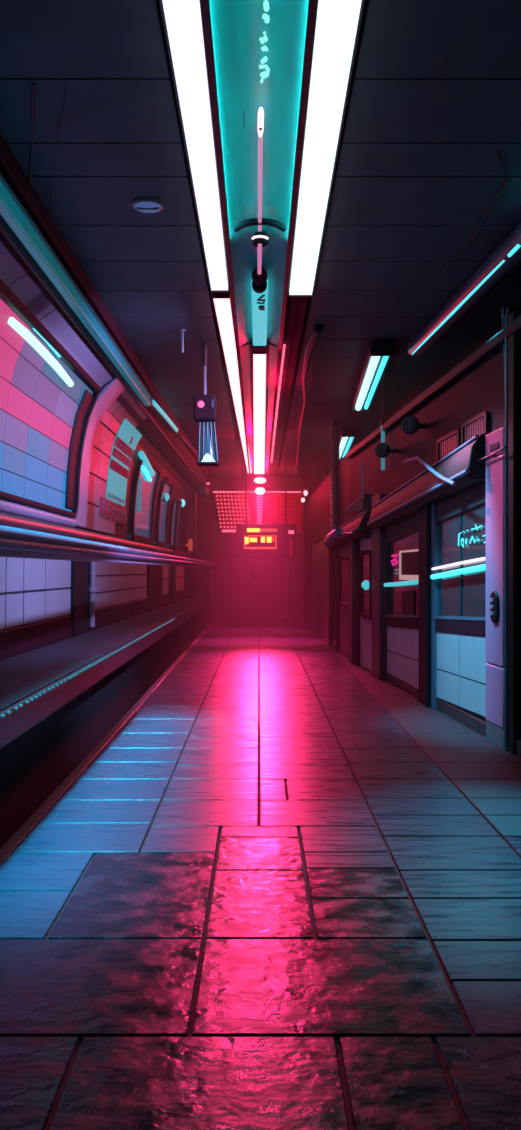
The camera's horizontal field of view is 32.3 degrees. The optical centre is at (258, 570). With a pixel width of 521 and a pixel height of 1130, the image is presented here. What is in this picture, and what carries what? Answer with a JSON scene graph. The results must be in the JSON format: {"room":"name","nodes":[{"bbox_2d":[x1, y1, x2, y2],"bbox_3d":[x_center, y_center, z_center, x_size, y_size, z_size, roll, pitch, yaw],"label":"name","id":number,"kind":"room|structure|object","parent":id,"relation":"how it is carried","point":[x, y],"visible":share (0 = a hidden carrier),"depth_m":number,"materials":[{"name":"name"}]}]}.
{"room":"metro station","nodes":[
{"label":"metro station","id":0,"kind":"room"},
{"bbox_2d":[0,170,206,847],"bbox_3d":[-1.737,-0.300,11.400,1.046,4.200,22.219,0,0,0],"label":"wall","id":1,"kind":"structure","parent":0,"point":[35,763],"depth_m":7.98,"materials":[{"name":"metal"}]},
{"bbox_2d":[0,548,70,630],"bbox_3d":[-2.035,0.125,7.271,0.038,0.690,4.543,0,0,1],"label":"tile panel","id":2,"kind":"object","parent":1,"relation":"attached to","point":[32,591],"visible":0.87,"depth_m":8.00,"materials":[{"name":"grey"}]},
{"bbox_2d":[0,499,76,526],"bbox_3d":[-2.045,-0.515,5.300,0.100,0.098,8.601,0,0,1],"label":"trim","id":3,"kind":"structure","parent":1,"relation":"attached to","point":[6,506],"depth_m":7.93,"materials":[{"name":"purple metal"}]},
{"bbox_2d":[0,279,100,517],"bbox_3d":[-1.865,-1.245,7.472,0.363,1.370,4.248,0,0,1],"label":"window","id":4,"kind":"structure","parent":1,"relation":"in","point":[44,421],"depth_m":7.81,"materials":[{"name":"glass"},{"name":"coloured tile"},{"name":"metal"}]},
{"bbox_2d":[7,317,73,386],"bbox_3d":[-1.786,-1.800,7.532,0.079,0.110,2.020,0,0,0],"label":"tube","id":5,"kind":"object","parent":4,"relation":"attached to","point":[25,333],"visible":1,"depth_m":7.27,"materials":[{"name":"white glass"}]},
{"bbox_2d":[32,328,60,357],"bbox_3d":[-1.748,-1.887,7.426,0.033,0.036,0.904,0,0,0],"label":"tube","id":6,"kind":"object","parent":4,"relation":"attached to","point":[48,344],"visible":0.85,"depth_m":7.49,"materials":[{"name":"teal glass"}]},
{"bbox_2d":[0,239,112,386],"bbox_3d":[-1.668,-1.998,7.297,0.170,0.125,4.597,0,0,1],"label":"trim","id":7,"kind":"structure","parent":1,"relation":"attached to","point":[13,274],"depth_m":7.00,"materials":[{"name":"purple metal"}]},
{"bbox_2d":[0,172,150,405],"bbox_3d":[-1.438,-2.118,6.350,0.080,0.135,9.702,0,0,1],"label":"conduit","id":8,"kind":"object","parent":1,"relation":"attached to","point":[12,210],"visible":1,"depth_m":6.44,"materials":[{"name":"teal metal"}]},
{"bbox_2d":[0,590,185,659],"bbox_3d":[-1.979,0.585,11.750,0.047,0.230,21.502,0,0,1],"label":"baseboard","id":9,"kind":"structure","parent":1,"relation":"attached to","point":[21,639],"depth_m":8.80,"materials":[{"name":"paint"}]},
{"bbox_2d":[0,512,188,557],"bbox_3d":[-1.953,-0.385,11.750,0.150,0.150,21.502,0,0,1],"label":"trim","id":10,"kind":"structure","parent":1,"relation":"attached to","point":[6,519],"depth_m":9.26,"materials":[{"name":"metal"}]},
{"bbox_2d":[74,376,124,527],"bbox_3d":[-1.750,-1.280,9.874,0.511,1.600,0.559,0,0,0],"label":"trim","id":11,"kind":"structure","parent":1,"relation":"attached to","point":[113,388],"depth_m":9.87,"materials":[{"name":"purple metal"}]},
{"bbox_2d":[0,221,202,483],"bbox_3d":[-1.482,-2.080,11.850,0.040,0.040,20.702,0,0,1],"label":"pipe","id":12,"kind":"object","parent":1,"relation":"attached to","point":[3,229],"visible":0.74,"depth_m":7.37,"materials":[{"name":"metal"}]},
{"bbox_2d":[0,599,208,748],"bbox_3d":[-1.660,0.780,11.750,0.820,0.160,21.500,0,0,0],"label":"trim ledge","id":13,"kind":"object","parent":1,"relation":"on","point":[23,676],"visible":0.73,"depth_m":7.00,"materials":[{"name":"grey metal"}]},
{"bbox_2d":[70,554,96,636],"bbox_3d":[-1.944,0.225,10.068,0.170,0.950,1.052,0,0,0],"label":"upright post","id":14,"kind":"object","parent":13,"relation":"on","point":[83,589],"visible":0.73,"depth_m":9.96,"materials":[{"name":"black metal"}]},
{"bbox_2d":[0,613,184,718],"bbox_3d":[-1.243,0.703,8.794,0.022,0.022,12.811,0,0,0],"label":"light strip","id":15,"kind":"object","parent":13,"relation":"attached to","point":[148,633],"visible":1,"depth_m":5.95,"materials":[{"name":"glowing cyan light"},{"name":"plastic"}]},
{"bbox_2d":[0,525,216,601],"bbox_3d":[-1.155,0.247,11.750,0.131,0.906,21.101,0,0,0],"label":"handrail","id":16,"kind":"object","parent":13,"relation":"on","point":[11,538],"visible":1,"depth_m":5.56,"materials":[{"name":"metal"}]},
{"bbox_2d":[146,565,162,611],"bbox_3d":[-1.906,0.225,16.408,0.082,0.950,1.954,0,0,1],"label":"upright post","id":17,"kind":"object","parent":13,"relation":"on","point":[154,574],"visible":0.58,"depth_m":16.16,"materials":[{"name":"metal"}]},
{"bbox_2d":[172,500,180,603],"bbox_3d":[-1.755,-0.403,19.133,0.209,2.208,0.090,0,0,0],"label":"pole","id":18,"kind":"object","parent":13,"relation":"on","point":[176,520],"visible":0.89,"depth_m":19.09,"materials":[{"name":"metal"}]},
{"bbox_2d":[191,492,197,601],"bbox_3d":[-1.476,-0.550,20.600,0.180,2.500,0.176,0,0,0],"label":"end post","id":19,"kind":"object","parent":13,"relation":"on","point":[194,599],"visible":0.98,"depth_m":20.57,"materials":[{"name":"metal"}]},
{"bbox_2d":[194,484,209,497],"bbox_3d":[-1.330,-1.813,20.439,0.408,0.310,0.193,0,0,26],"label":"convex mirror","id":20,"kind":"object","parent":19,"relation":"attached to","point":[202,490],"visible":1,"depth_m":20.37,"materials":[{"name":"mirror"}]},
{"bbox_2d":[0,135,211,480],"bbox_3d":[-1.337,-2.300,11.550,0.066,0.120,21.902,0,0,1],"label":"trim","id":21,"kind":"structure","parent":1,"relation":"attached to","point":[9,166],"depth_m":6.61,"materials":[{"name":"paint"}]},
{"bbox_2d":[83,389,147,534],"bbox_3d":[-1.742,-1.280,11.158,0.512,1.600,1.910,0,0,0],"label":"wall panel","id":22,"kind":"object","parent":1,"relation":"attached to","point":[124,406],"visible":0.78,"depth_m":10.80,"materials":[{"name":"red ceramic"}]},
{"bbox_2d":[99,496,126,524],"bbox_3d":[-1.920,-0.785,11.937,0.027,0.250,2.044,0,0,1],"label":"notice","id":23,"kind":"object","parent":22,"relation":"attached to","point":[110,510],"visible":1,"depth_m":11.78,"materials":[{"name":"paper"}]},
{"bbox_2d":[106,418,141,505],"bbox_3d":[-1.792,-1.420,12.050,0.272,1.000,1.459,0,0,0],"label":"poster","id":24,"kind":"object","parent":22,"relation":"attached to","point":[127,438],"visible":1,"depth_m":11.96,"materials":[{"name":"teal paper"}]},
{"bbox_2d":[95,556,146,609],"bbox_3d":[-1.966,0.125,13.013,0.038,0.690,4.838,0,0,1],"label":"tile panel","id":25,"kind":"object","parent":1,"relation":"attached to","point":[116,583],"visible":0.73,"depth_m":12.55,"materials":[{"name":"grey"}]},
{"bbox_2d":[129,453,161,543],"bbox_3d":[-1.828,-1.130,14.672,0.295,1.340,2.276,0,0,0],"label":"window","id":26,"kind":"structure","parent":1,"relation":"in","point":[141,524],"depth_m":14.64,"materials":[{"name":"glass"}]},
{"bbox_2d":[138,477,140,512],"bbox_3d":[-1.851,-1.177,13.942,0.051,0.522,0.385,0,0,-9],"label":"tube","id":27,"kind":"object","parent":26,"relation":"attached to","point":[139,480],"visible":0.92,"depth_m":13.95,"materials":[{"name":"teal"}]},
{"bbox_2d":[138,451,154,476],"bbox_3d":[-1.756,-1.669,14.117,0.101,0.220,1.594,0,0,-1],"label":"tube","id":28,"kind":"object","parent":26,"relation":"attached to","point":[141,454],"visible":0.89,"depth_m":13.88,"materials":[{"name":"teal"}]},
{"bbox_2d":[141,465,151,481],"bbox_3d":[-1.793,-1.547,14.316,0.076,0.161,1.043,0,0,0],"label":"tube","id":29,"kind":"object","parent":26,"relation":"attached to","point":[143,468],"visible":0.89,"depth_m":14.19,"materials":[{"name":"teal glass"}]},
{"bbox_2d":[149,398,177,434],"bbox_3d":[-1.341,-2.168,12.738,0.124,0.133,2.910,0,0,2],"label":"strip light","id":30,"kind":"object","parent":1,"relation":"attached to","point":[154,406],"visible":0.91,"depth_m":12.45,"materials":[{"name":"grey"}]},
{"bbox_2d":[155,477,174,547],"bbox_3d":[-1.807,-1.105,17.283,0.266,1.290,1.497,0,0,0],"label":"window","id":31,"kind":"structure","parent":1,"relation":"in","point":[167,485],"depth_m":17.20,"materials":[{"name":"glass"}]},
{"bbox_2d":[162,562,168,594],"bbox_3d":[-1.906,0.125,18.063,0.038,0.690,1.356,0,0,1],"label":"tile panel","id":32,"kind":"object","parent":1,"relation":"attached to","point":[165,568],"visible":0.49,"depth_m":18.20,"materials":[{"name":"grey"}]},
{"bbox_2d":[168,497,182,550],"bbox_3d":[-1.813,-1.005,19.621,0.186,1.090,1.894,0,0,1],"label":"window","id":33,"kind":"structure","parent":1,"relation":"in","point":[174,500],"depth_m":19.13,"materials":[{"name":"glass"}]},
{"bbox_2d":[176,566,183,591],"bbox_3d":[-1.871,0.125,20.950,0.038,0.690,2.500,0,0,1],"label":"tile panel","id":34,"kind":"object","parent":1,"relation":"attached to","point":[179,570],"visible":0.57,"depth_m":21.04,"materials":[{"name":"grey"}]},
{"bbox_2d":[177,432,197,455],"bbox_3d":[-1.232,-2.226,15.975,0.062,0.142,3.328,0,0,2],"label":"pipe","id":35,"kind":"object","parent":1,"relation":"attached to","point":[181,437],"visible":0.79,"depth_m":15.42,"materials":[{"name":"metal"}]},
{"bbox_2d":[186,539,192,550],"bbox_3d":[-1.628,-0.604,20.925,0.165,0.280,0.150,0,0,0],"label":"lamp","id":36,"kind":"object","parent":1,"relation":"attached to","point":[190,541],"visible":1,"depth_m":20.85,"materials":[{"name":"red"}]},
{"bbox_2d":[184,476,324,632],"bbox_3d":[0.000,-0.340,22.575,4.400,4.320,0.150,0,0,0],"label":"wall","id":37,"kind":"structure","parent":0,"point":[212,545],"depth_m":22.50,"materials":[{"name":"red paint"}]},
{"bbox_2d":[213,491,304,532],"bbox_3d":[0.000,-1.469,22.424,2.300,1.038,0.112,0,0,0],"label":"screen","id":38,"kind":"object","parent":37,"relation":"attached to","point":[268,507],"visible":0.84,"depth_m":22.40,"materials":[{"name":"red painted metal"}]},
{"bbox_2d":[229,555,290,618],"bbox_3d":[0.025,0.398,22.455,1.560,1.605,0.090,0,0,0],"label":"door","id":39,"kind":"structure","parent":37,"relation":"in","point":[269,596],"depth_m":22.44,"materials":[{"name":"red metal"}]},
{"bbox_2d":[0,619,520,1129],"bbox_3d":[0.570,1.250,11.400,3.260,0.100,22.200,0,0,0],"label":"floor","id":40,"kind":"structure","parent":0,"point":[284,893],"depth_m":3.13,"materials":[{"name":"tile"}]},
{"bbox_2d":[0,619,216,865],"bbox_3d":[-1.087,1.448,11.400,0.065,0.504,22.200,0,0,0],"label":"trim","id":41,"kind":"structure","parent":40,"relation":"attached to","point":[34,819],"depth_m":5.24,"materials":[{"name":"metal"}]},
{"bbox_2d":[349,539,356,663],"bbox_3d":[1.249,0.390,11.696,0.120,1.620,0.259,0,0,-4],"label":"post","id":42,"kind":"object","parent":40,"relation":"on","point":[352,543],"visible":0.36,"depth_m":11.57,"materials":[{"name":"metal"}]},
{"bbox_2d":[372,493,387,679],"bbox_3d":[1.364,0.170,10.171,0.100,2.060,0.468,0,0,-4],"label":"post","id":43,"kind":"object","parent":40,"relation":"on","point":[379,546],"visible":0.88,"depth_m":9.95,"materials":[{"name":"black metal"}]},
{"bbox_2d":[418,503,437,708],"bbox_3d":[1.513,0.225,8.092,0.090,1.950,0.555,0,0,-4],"label":"post","id":44,"kind":"object","parent":40,"relation":"on","point":[427,525],"visible":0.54,"depth_m":7.93,"materials":[{"name":"black metal"}]},
{"bbox_2d":[505,311,520,754],"bbox_3d":[1.676,-0.250,5.947,0.069,2.900,0.141,0,0,0],"label":"post","id":45,"kind":"object","parent":40,"relation":"on","point":[513,342],"visible":0.96,"depth_m":5.91,"materials":[{"name":"black metal"}]},
{"bbox_2d":[0,0,520,476],"bbox_3d":[0.550,-2.400,11.400,4.300,0.120,22.200,0,0,0],"label":"ceiling","id":46,"kind":"structure","parent":0,"point":[434,95],"depth_m":5.48,"materials":[{"name":"black"}]},
{"bbox_2d":[28,83,33,184],"bbox_3d":[-1.250,-2.328,4.939,0.024,0.012,1.318,0,0,-15],"label":"cable","id":47,"kind":"object","parent":46,"relation":"attached to","point":[32,84],"visible":0.77,"depth_m":4.74,"materials":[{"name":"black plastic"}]},
{"bbox_2d":[56,85,66,141],"bbox_3d":[-1.011,-2.328,4.602,0.015,0.007,0.589,0,0,-17],"label":"ceiling seam","id":48,"kind":"object","parent":46,"relation":"attached to","point":[65,85],"visible":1,"depth_m":4.55,"materials":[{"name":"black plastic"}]},
{"bbox_2d":[131,197,163,212],"bbox_3d":[-0.708,-2.324,5.736,0.210,0.042,0.210,0,0,0],"label":"light","id":49,"kind":"object","parent":46,"relation":"attached to","point":[142,204],"visible":1,"depth_m":5.69,"materials":[{"name":"blue"}]},
{"bbox_2d":[180,329,184,352],"bbox_3d":[-0.743,-2.230,8.739,0.060,0.220,0.060,0,0,0],"label":"pipe","id":50,"kind":"object","parent":46,"relation":"hanging from","point":[182,331],"visible":1,"depth_m":8.73,"materials":[{"name":"purple metal"}]},
{"bbox_2d":[159,0,229,292],"bbox_3d":[-0.310,-2.312,4.450,0.186,0.096,5.740,0,0,0],"label":"ceiling light","id":51,"kind":"object","parent":46,"relation":"attached to","point":[182,19],"visible":0.91,"depth_m":4.55,"materials":[{"name":"white plastic"}]},
{"bbox_2d":[193,341,218,465],"bbox_3d":[-0.534,-1.714,9.150,0.254,1.272,0.212,0,0,0],"label":"hanging lantern","id":52,"kind":"object","parent":46,"relation":"hanging from","point":[204,406],"visible":1,"depth_m":9.09,"materials":[{"name":"purple metal"}]},
{"bbox_2d":[211,288,251,473],"bbox_3d":[-0.275,-2.312,14.180,0.166,0.096,13.481,0,0,0],"label":"ceiling light","id":53,"kind":"object","parent":46,"relation":"attached to","point":[222,305],"visible":0.71,"depth_m":9.27,"materials":[{"name":"grey plastic"}]},
{"bbox_2d":[214,299,240,399],"bbox_3d":[-0.302,-2.300,9.700,0.130,0.060,4.481,0,0,0],"label":"diffuser","id":54,"kind":"object","parent":53,"relation":"attached to","point":[222,307],"depth_m":8.90,"materials":[{"name":"white plastic"}]},
{"bbox_2d":[233,400,245,446],"bbox_3d":[-0.268,-2.300,14.180,0.117,0.060,4.481,0,0,0],"label":"diffuser","id":55,"kind":"object","parent":53,"relation":"attached to","point":[237,404],"depth_m":13.48,"materials":[{"name":"white plastic"}]},
{"bbox_2d":[243,447,251,472],"bbox_3d":[-0.235,-2.300,18.660,0.103,0.060,4.481,0,0,0],"label":"diffuser","id":56,"kind":"object","parent":53,"relation":"attached to","point":[244,448],"depth_m":18.32,"materials":[{"name":"white plastic"}]},
{"bbox_2d":[200,0,317,349],"bbox_3d":[0.000,-2.328,5.100,0.466,0.145,8.200,0,0,0],"label":"ceiling panel","id":57,"kind":"object","parent":46,"relation":"attached to","point":[232,29],"visible":0.95,"depth_m":4.68,"materials":[{"name":"teal plastic"}]},
{"bbox_2d":[251,280,267,352],"bbox_3d":[0.006,-2.290,8.240,0.163,0.099,2.080,0,0,0],"label":"ceiling light","id":58,"kind":"object","parent":57,"relation":"attached to","point":[259,300],"visible":0.94,"depth_m":8.11,"materials":[{"name":"teal plastic"}]},
{"bbox_2d":[233,107,286,292],"bbox_3d":[0.006,-2.270,5.783,0.356,0.140,2.722,0,0,0],"label":"light","id":59,"kind":"object","parent":57,"relation":"attached to","point":[259,239],"visible":1,"depth_m":5.90,"materials":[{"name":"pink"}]},
{"bbox_2d":[259,0,269,82],"bbox_3d":[0.025,-2.300,3.940,0.051,0.024,0.593,0,0,0],"label":"sign","id":60,"kind":"object","parent":57,"relation":"attached to","point":[263,75],"visible":1,"depth_m":3.95,"materials":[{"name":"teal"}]},
{"bbox_2d":[236,344,281,475],"bbox_3d":[0.000,-2.328,15.300,0.466,0.145,12.200,0,0,0],"label":"trough","id":61,"kind":"object","parent":46,"relation":"attached to","point":[244,355],"visible":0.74,"depth_m":11.57,"materials":[{"name":"paint"}]},
{"bbox_2d":[252,352,267,473],"bbox_3d":[0.005,-2.302,15.100,0.276,0.116,11.640,0,0,0],"label":"ceiling light","id":62,"kind":"object","parent":61,"relation":"attached to","point":[259,360],"visible":0.83,"depth_m":12.50,"materials":[{"name":"white plastic"}]},
{"bbox_2d":[254,452,264,473],"bbox_3d":[0.005,-2.280,18.967,0.240,0.060,3.867,0,0,0],"label":"diffuser","id":63,"kind":"object","parent":62,"relation":"attached to","point":[259,457],"depth_m":18.75,"materials":[{"name":"white plastic"}]},
{"bbox_2d":[254,417,264,451],"bbox_3d":[0.006,-2.280,15.100,0.203,0.060,3.867,0,0,0],"label":"diffuser","id":64,"kind":"object","parent":62,"relation":"attached to","point":[259,422],"depth_m":14.83,"materials":[{"name":"white plastic"}]},
{"bbox_2d":[253,354,265,416],"bbox_3d":[0.006,-2.280,11.233,0.167,0.060,3.867,0,0,0],"label":"diffuser","id":65,"kind":"object","parent":62,"relation":"attached to","point":[259,360],"depth_m":10.92,"materials":[{"name":"white plastic"}]},
{"bbox_2d":[254,474,265,483],"bbox_3d":[0.023,-2.178,20.800,0.300,0.323,0.295,0,0,0],"label":"ceiling lamp","id":66,"kind":"object","parent":61,"relation":"hanging from","point":[259,478],"visible":0.92,"depth_m":20.71,"materials":[{"name":"white glass"}]},
{"bbox_2d":[270,344,285,462],"bbox_3d":[0.258,-2.260,13.830,0.046,0.044,9.661,0,0,0],"label":"neon line","id":67,"kind":"object","parent":61,"relation":"attached to","point":[284,345],"visible":1,"depth_m":11.96,"materials":[{"name":"pink"}]},
{"bbox_2d":[255,484,264,494],"bbox_3d":[0.024,-2.081,21.600,0.260,0.518,0.256,0,0,0],"label":"ceiling lamp","id":68,"kind":"object","parent":46,"relation":"hanging from","point":[259,490],"visible":0.91,"depth_m":21.52,"materials":[{"name":"white glass"}]},
{"bbox_2d":[236,463,295,557],"bbox_3d":[0.152,-1.311,19.580,1.300,2.058,0.200,0,0,0],"label":"display sign","id":69,"kind":"object","parent":46,"relation":"hanging from","point":[252,540],"visible":0.94,"depth_m":19.50,"materials":[{"name":"red"}]},
{"bbox_2d":[271,297,307,473],"bbox_3d":[0.340,-2.315,14.250,0.140,0.090,13.500,0,0,0],"label":"trim","id":70,"kind":"structure","parent":46,"relation":"attached to","point":[297,306],"depth_m":9.89,"materials":[{"name":"paint"}]},
{"bbox_2d":[301,469,304,501],"bbox_3d":[1.007,-1.953,20.600,0.100,0.775,0.098,0,0,0],"label":"ceiling lamp","id":71,"kind":"object","parent":46,"relation":"hanging from","point":[302,498],"visible":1,"depth_m":20.60,"materials":[{"name":"grey glass"}]},
{"bbox_2d":[304,471,307,495],"bbox_3d":[1.085,-2.044,21.000,0.120,0.592,0.118,0,0,0],"label":"ceiling lamp","id":72,"kind":"object","parent":46,"relation":"hanging from","point":[305,487],"visible":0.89,"depth_m":20.98,"materials":[{"name":"grey"}]},
{"bbox_2d":[295,324,323,474],"bbox_3d":[0.680,-2.270,14.927,0.172,0.160,12.833,0,0,1],"label":"cable","id":73,"kind":"object","parent":46,"relation":"attached to","point":[318,329],"visible":1,"depth_m":9.70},
{"bbox_2d":[288,0,364,296],"bbox_3d":[0.335,-2.312,4.510,0.236,0.096,5.860,0,0,0],"label":"ceiling light","id":74,"kind":"object","parent":46,"relation":"attached to","point":[338,22],"visible":0.91,"depth_m":4.60,"materials":[{"name":"white plastic"}]},
{"bbox_2d":[339,428,358,459],"bbox_3d":[1.536,-2.262,16.055,0.273,0.176,3.065,0,0,2],"label":"fluorescent light","id":75,"kind":"object","parent":46,"relation":"hanging from","point":[347,437],"visible":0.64,"depth_m":15.11,"materials":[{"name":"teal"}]},
{"bbox_2d":[352,341,395,411],"bbox_3d":[1.327,-2.263,10.670,0.262,0.175,3.300,0,0,3],"label":"fluorescent light","id":76,"kind":"object","parent":46,"relation":"hanging from","point":[379,355],"visible":1,"depth_m":10.05,"materials":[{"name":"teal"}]},
{"bbox_2d":[381,370,384,469],"bbox_3d":[1.378,-1.731,10.000,0.052,1.218,0.052,0,0,0],"label":"tube","id":77,"kind":"object","parent":76,"relation":"hanging from","point":[382,420],"visible":0.7,"depth_m":9.99,"materials":[{"name":"grey"}]},
{"bbox_2d":[408,222,520,356],"bbox_3d":[1.696,-2.241,7.100,0.180,0.219,3.973,0,0,-4],"label":"tube light","id":78,"kind":"object","parent":46,"relation":"hanging from","point":[507,254],"visible":1,"depth_m":6.98,"materials":[{"name":"blue"}]},
{"bbox_2d":[440,151,509,276],"bbox_3d":[1.450,-2.328,6.047,0.155,0.010,2.107,0,0,3],"label":"cable","id":79,"kind":"object","parent":46,"relation":"attached to","point":[498,153],"visible":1,"depth_m":5.80,"materials":[{"name":"black plastic"}]},
{"bbox_2d":[304,300,520,641],"bbox_3d":[1.858,-0.575,11.393,1.112,3.650,22.256,0,0,-2],"label":"wall","id":80,"kind":"structure","parent":0,"point":[481,389],"depth_m":9.35,"materials":[{"name":"paint"}]},
{"bbox_2d":[310,533,333,645],"bbox_3d":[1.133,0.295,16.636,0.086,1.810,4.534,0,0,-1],"label":"door","id":81,"kind":"structure","parent":80,"relation":"in","point":[321,557],"depth_m":16.03,"materials":[{"name":"paint"}]},
{"bbox_2d":[330,420,339,549],"bbox_3d":[1.174,-1.326,13.900,0.170,1.988,0.170,0,0,0],"label":"duct","id":82,"kind":"object","parent":80,"relation":"attached to","point":[334,425],"visible":0.73,"depth_m":13.84,"materials":[{"name":"metal"}]},
{"bbox_2d":[337,543,348,657],"bbox_3d":[1.221,0.370,12.610,0.081,1.660,1.434,0,0,-3],"label":"door","id":83,"kind":"structure","parent":80,"relation":"in","point":[342,551],"depth_m":12.78,"materials":[{"name":"paint"}]},
{"bbox_2d":[323,509,371,547],"bbox_3d":[1.136,-0.538,12.047,0.340,0.381,3.117,0,0,-3],"label":"awning","id":84,"kind":"object","parent":80,"relation":"attached to","point":[357,527],"visible":0.84,"depth_m":11.27,"materials":[{"name":"metal"}]},
{"bbox_2d":[345,461,372,512],"bbox_3d":[1.240,-1.019,11.246,0.133,0.600,0.887,0,0,-8],"label":"box","id":85,"kind":"object","parent":84,"relation":"on","point":[363,503],"visible":0.91,"depth_m":10.82,"materials":[{"name":"red metal"}]},
{"bbox_2d":[357,532,371,671],"bbox_3d":[1.321,0.370,10.948,0.080,1.660,1.044,0,0,-4],"label":"door","id":86,"kind":"structure","parent":80,"relation":"in","point":[364,544],"depth_m":11.07,"materials":[{"name":"red metal"}]},
{"bbox_2d":[362,580,368,589],"bbox_3d":[1.260,0.167,10.705,0.080,0.117,0.120,0,0,-27],"label":"lamp","id":87,"kind":"object","parent":86,"relation":"attached to","point":[365,584],"visible":1,"depth_m":10.67,"materials":[{"name":"teal"}]},
{"bbox_2d":[375,442,395,457],"bbox_3d":[1.340,-1.280,9.547,0.213,0.163,0.166,0,0,19],"label":"loudspeaker","id":88,"kind":"object","parent":80,"relation":"attached to","point":[382,450],"visible":1,"depth_m":9.50,"materials":[{"name":"black plastic"}]},
{"bbox_2d":[385,512,417,688],"bbox_3d":[1.462,0.277,9.124,0.050,1.754,1.484,0,0,-4],"label":"kiosk","id":89,"kind":"object","parent":80,"relation":"attached to","point":[402,629],"visible":0.54,"depth_m":9.18,"materials":[{"name":"black metal"}]},
{"bbox_2d":[391,554,398,573],"bbox_3d":[1.431,-0.072,9.487,0.024,0.211,0.314,0,0,-4],"label":"neon glyph","id":90,"kind":"object","parent":89,"relation":"attached to","point":[394,555],"visible":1,"depth_m":9.45,"materials":[{"name":"pink glass"}]},
{"bbox_2d":[384,580,417,586],"bbox_3d":[1.427,0.128,9.117,0.044,0.092,1.393,0,0,-4],"label":"tube","id":91,"kind":"object","parent":89,"relation":"attached to","point":[410,582],"visible":0.92,"depth_m":8.98,"materials":[{"name":"teal"}]},
{"bbox_2d":[402,591,414,614],"bbox_3d":[1.478,0.315,8.902,0.012,0.251,0.501,0,0,-4],"label":"poster","id":92,"kind":"object","parent":89,"relation":"attached to","point":[408,597],"visible":1,"depth_m":8.87,"materials":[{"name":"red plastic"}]},
{"bbox_2d":[399,549,417,579],"bbox_3d":[1.474,-0.058,8.800,0.030,0.294,0.795,0,0,-4],"label":"wall screen","id":93,"kind":"object","parent":89,"relation":"attached to","point":[408,559],"visible":0.71,"depth_m":8.83,"materials":[{"name":"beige plastic"}]},
{"bbox_2d":[304,616,520,756],"bbox_3d":[1.318,1.150,13.496,0.271,0.100,17.013,0,0,-2],"label":"baseboard","id":94,"kind":"structure","parent":80,"relation":"attached to","point":[463,717],"depth_m":7.33,"materials":[{"name":"black metal"}]},
{"bbox_2d":[401,416,425,434],"bbox_3d":[1.423,-1.343,8.307,0.218,0.173,0.167,0,0,19],"label":"loudspeaker","id":95,"kind":"object","parent":80,"relation":"attached to","point":[410,425],"visible":1,"depth_m":8.26,"materials":[{"name":"black plastic"}]},
{"bbox_2d":[367,432,490,528],"bbox_3d":[1.446,-0.733,8.325,0.192,0.525,3.771,0,0,-4],"label":"awning","id":96,"kind":"object","parent":80,"relation":"attached to","point":[461,466],"visible":0.86,"depth_m":7.40,"materials":[{"name":"metal"}]},
{"bbox_2d":[403,456,456,485],"bbox_3d":[1.377,-0.813,7.378,0.032,0.384,1.591,0,0,-4],"label":"cable","id":97,"kind":"object","parent":96,"relation":"on","point":[418,458],"visible":1,"depth_m":7.22,"materials":[{"name":"metal"}]},
{"bbox_2d":[477,446,505,461],"bbox_3d":[1.580,-0.842,6.326,0.014,0.119,0.903,0,0,-4],"label":"cable","id":98,"kind":"object","parent":96,"relation":"hanging from","point":[504,447],"visible":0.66,"depth_m":6.12,"materials":[{"name":"black plastic"}]},
{"bbox_2d":[346,315,520,457],"bbox_3d":[1.486,-1.590,8.700,0.060,0.080,7.420,0,0,-4],"label":"trim","id":99,"kind":"structure","parent":80,"relation":"attached to","point":[496,342],"depth_m":7.40,"materials":[{"name":"red metal"}]},
{"bbox_2d":[437,429,460,460],"bbox_3d":[1.583,-1.030,7.509,0.030,0.220,0.654,0,0,-4],"label":"air vent","id":100,"kind":"object","parent":80,"relation":"in","point":[446,444],"visible":0.62,"depth_m":7.50,"materials":[{"name":"metal"}]},
{"bbox_2d":[435,480,487,721],"bbox_3d":[1.599,0.191,7.127,0.050,1.818,1.421,0,0,-4],"label":"door","id":101,"kind":"structure","parent":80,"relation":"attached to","point":[460,622],"depth_m":7.06,"materials":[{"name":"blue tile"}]},
{"bbox_2d":[430,564,485,578],"bbox_3d":[1.563,0.012,7.141,0.044,0.123,1.424,0,0,-4],"label":"tube","id":102,"kind":"object","parent":101,"relation":"attached to","point":[483,566],"visible":0.92,"depth_m":6.98,"materials":[{"name":"teal"}]},
{"bbox_2d":[431,557,485,569],"bbox_3d":[1.563,-0.053,7.141,0.024,0.095,1.423,0,0,-4],"label":"tube","id":103,"kind":"object","parent":101,"relation":"attached to","point":[481,558],"visible":1,"depth_m":7.01,"materials":[{"name":"white glass"}]},
{"bbox_2d":[458,524,485,547],"bbox_3d":[1.611,-0.266,6.808,0.011,0.168,0.711,0,0,-4],"label":"sign","id":104,"kind":"object","parent":101,"relation":"attached to","point":[472,537],"visible":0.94,"depth_m":6.92,"materials":[{"name":"teal glass"}]},
{"bbox_2d":[461,411,489,444],"bbox_3d":[1.632,-1.030,6.801,0.030,0.260,0.609,0,0,-4],"label":"air vent","id":105,"kind":"object","parent":80,"relation":"in","point":[479,424],"visible":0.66,"depth_m":6.77,"materials":[{"name":"metal"}]},
{"bbox_2d":[486,426,504,749],"bbox_3d":[1.638,0.115,6.216,0.098,2.170,0.380,0,0,-4],"label":"pillar","id":106,"kind":"structure","parent":80,"relation":"in","point":[495,440],"depth_m":6.16,"materials":[{"name":"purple metal"}]},
{"bbox_2d":[502,308,504,381],"bbox_3d":[1.673,-1.412,6.127,0.014,0.784,0.101,0,0,-4],"label":"cable","id":107,"kind":"object","parent":80,"relation":"attached to","point":[502,308],"visible":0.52,"depth_m":6.14,"materials":[{"name":"metal"}]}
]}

